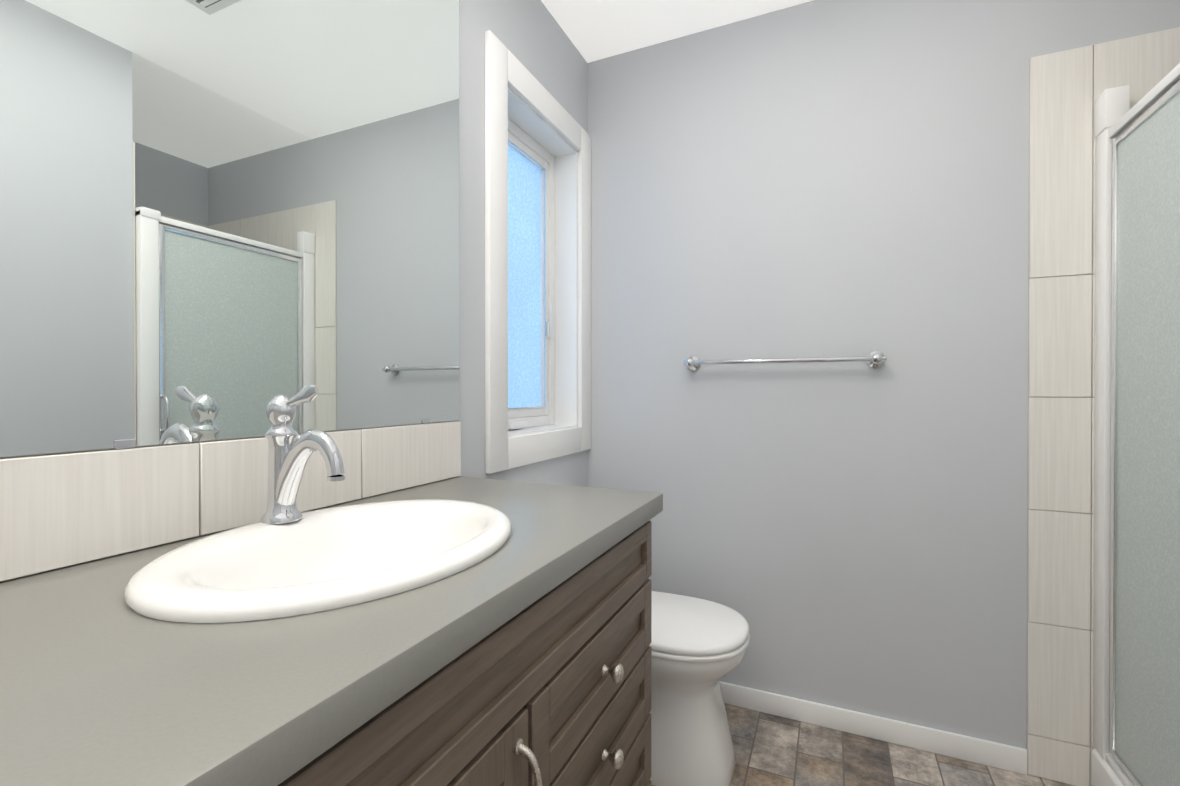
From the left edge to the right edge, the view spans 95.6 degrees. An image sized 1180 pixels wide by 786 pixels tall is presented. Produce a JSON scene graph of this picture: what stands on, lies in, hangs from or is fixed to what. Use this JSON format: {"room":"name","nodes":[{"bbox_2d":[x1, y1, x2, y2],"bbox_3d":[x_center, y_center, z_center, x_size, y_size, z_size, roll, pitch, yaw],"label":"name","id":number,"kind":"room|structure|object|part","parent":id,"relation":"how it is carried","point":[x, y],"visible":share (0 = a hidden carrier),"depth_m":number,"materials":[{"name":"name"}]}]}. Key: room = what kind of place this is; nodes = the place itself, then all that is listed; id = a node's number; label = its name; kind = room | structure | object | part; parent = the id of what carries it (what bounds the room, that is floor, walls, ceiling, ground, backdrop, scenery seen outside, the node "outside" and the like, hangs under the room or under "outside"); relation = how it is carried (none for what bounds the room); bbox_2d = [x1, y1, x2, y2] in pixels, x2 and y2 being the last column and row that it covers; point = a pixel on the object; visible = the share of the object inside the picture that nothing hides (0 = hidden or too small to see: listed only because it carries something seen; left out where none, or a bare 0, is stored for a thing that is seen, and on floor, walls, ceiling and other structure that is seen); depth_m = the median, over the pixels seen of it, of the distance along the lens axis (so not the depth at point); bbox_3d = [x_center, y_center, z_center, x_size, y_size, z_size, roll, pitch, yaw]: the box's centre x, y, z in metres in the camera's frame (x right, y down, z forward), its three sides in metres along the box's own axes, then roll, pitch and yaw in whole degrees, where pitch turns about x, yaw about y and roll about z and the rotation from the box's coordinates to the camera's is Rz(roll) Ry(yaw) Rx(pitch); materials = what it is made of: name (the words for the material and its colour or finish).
{"room":"bathroom","nodes":[
{"label":"bathroom","id":0,"kind":"room"},
{"bbox_2d":[0,0,577,581],"bbox_3d":[-0.663,-0.099,0.889,0.150,2.440,2.660,0,0,24],"label":"wall","id":1,"kind":"structure","parent":0,"point":[478,18],"depth_m":1.49,"materials":[{"name":"paint"}]},
{"bbox_2d":[0,0,459,457],"bbox_3d":[-0.719,-0.530,0.566,0.008,1.215,1.830,0,0,24],"label":"mirror","id":2,"kind":"object","parent":1,"relation":"attached to","point":[224,219],"visible":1,"depth_m":0.86,"materials":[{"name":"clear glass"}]},
{"bbox_2d":[0,421,460,581],"bbox_3d":[-0.718,0.150,0.569,0.010,0.144,1.830,0,0,24],"label":"backsplash","id":3,"kind":"structure","parent":1,"relation":"attached to","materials":[{"name":"beige tile"}]},
{"bbox_2d":[508,86,577,436],"bbox_3d":[-0.222,-0.399,1.862,0.149,1.070,0.520,0,0,24],"label":"jamb","id":4,"kind":"object","parent":1,"relation":"attached to","point":[525,117],"visible":0.38,"depth_m":2.07,"materials":[{"name":"white paint"}]},
{"bbox_2d":[508,118,554,429],"bbox_3d":[-0.248,-0.399,1.874,0.082,1.046,0.496,0,0,24],"label":"window","id":5,"kind":"structure","parent":4,"relation":"in","point":[525,281],"depth_m":1.96,"materials":[{"name":"white plastic"}]},
{"bbox_3d":[-0.264,-0.399,1.881,0.006,0.908,0.358,0,0,24],"label":"glass","id":6,"kind":"part","parent":5,"relation":"part of","materials":[{"name":"blue glass"}]},
{"bbox_2d":[508,139,545,409],"bbox_3d":[-0.244,-0.399,1.873,0.006,0.910,0.360,0,0,24],"label":"sash","id":7,"kind":"object","parent":5,"relation":"attached to","point":[529,157],"depth_m":2.03,"materials":[{"name":"white metal"}]},
{"bbox_2d":[485,30,590,473],"bbox_3d":[-0.146,-0.398,1.827,0.018,1.250,0.699,0,0,24],"label":"window trim","id":8,"kind":"structure","parent":4,"relation":"attached to","point":[505,68],"depth_m":1.58,"materials":[{"name":"white wood"}]},
{"bbox_2d":[541,0,812,62],"bbox_3d":[0.084,-1.367,0.595,1.748,0.100,3.050,0,0,24],"label":"ceiling","id":9,"kind":"structure","parent":0,"point":[594,30],"depth_m":1.89,"materials":[{"name":"paint"}]},
{"bbox_2d":[651,703,1074,785],"bbox_3d":[0.554,1.174,0.395,2.780,0.100,3.050,0,0,24],"label":"floor","id":10,"kind":"structure","parent":0,"point":[771,750],"depth_m":1.62,"materials":[{"name":"tile"}]},
{"bbox_2d":[0,385,662,785],"bbox_3d":[-0.458,0.556,0.452,0.582,1.134,1.833,0,0,24],"label":"bathroom vanity","id":11,"kind":"object","parent":10,"relation":"on","point":[452,627],"visible":1,"depth_m":0.64,"materials":[{"name":"brown wood"}]},
{"bbox_2d":[260,385,344,523],"bbox_3d":[-0.439,0.094,0.822,0.162,0.212,0.058,0,0,24],"label":"faucet","id":12,"kind":"object","parent":11,"relation":"on","point":[288,457],"depth_m":0.82,"materials":[{"name":"silver metal"}]},
{"bbox_2d":[124,499,511,622],"bbox_3d":[-0.335,0.271,0.765,0.407,0.144,0.517,0,0,24],"label":"sink","id":13,"kind":"object","parent":11,"relation":"in","point":[366,562],"depth_m":0.71,"materials":[{"name":"white ceramic"}]},
{"bbox_2d":[649,591,749,785],"bbox_3d":[0.151,0.738,1.683,0.675,0.758,0.426,0,0,24],"label":"toilet","id":14,"kind":"object","parent":10,"relation":"on","point":[698,648],"visible":0.38,"depth_m":1.51,"materials":[{"name":"white ceramic"}]},
{"bbox_3d":[0.227,0.921,1.650,0.498,0.392,0.372,0,0,24],"label":"bowl","id":15,"kind":"part","parent":14,"relation":"part of","materials":[{"name":"white ceramic"}]},
{"bbox_3d":[0.239,0.705,1.643,0.481,0.044,0.380,0,0,24],"label":"seat lid","id":16,"kind":"part","parent":14,"relation":"part of","materials":[{"name":"white plastic"}]},
{"bbox_2d":[1091,63,1179,785],"bbox_3d":[1.653,0.153,0.969,0.932,1.935,0.768,0,0,24],"label":"shower enclosure","id":17,"kind":"object","parent":10,"relation":"on","point":[1136,714],"visible":1,"depth_m":1.31,"materials":[{"name":"white plastic"}]},
{"bbox_2d":[588,0,1179,748],"bbox_3d":[1.151,-0.103,1.710,2.780,2.440,0.150,0,0,24],"label":"wall","id":18,"kind":"structure","parent":0,"point":[832,178],"depth_m":1.77,"materials":[{"name":"paint"}]},
{"bbox_2d":[683,351,886,370],"bbox_3d":[0.638,-0.108,1.819,0.650,0.054,0.071,0,0,24],"label":"towel rail","id":19,"kind":"object","parent":18,"relation":"attached to","point":[875,359],"visible":1,"depth_m":1.77,"materials":[{"name":"silver metal"}]},
{"bbox_2d":[719,681,1027,774],"bbox_3d":[0.633,1.080,1.858,1.419,0.072,0.016,0,0,24],"label":"baseboard","id":20,"kind":"structure","parent":18,"relation":"attached to","point":[979,751],"depth_m":1.69,"materials":[{"name":"white wood"}]},
{"bbox_2d":[1026,27,1179,785],"bbox_3d":[1.765,0.071,1.346,1.060,2.095,0.008,0,0,24],"label":"shower wall tile","id":21,"kind":"structure","parent":18,"relation":"attached to","point":[1067,88],"depth_m":1.53,"materials":[{"name":"tile"}]}
]}

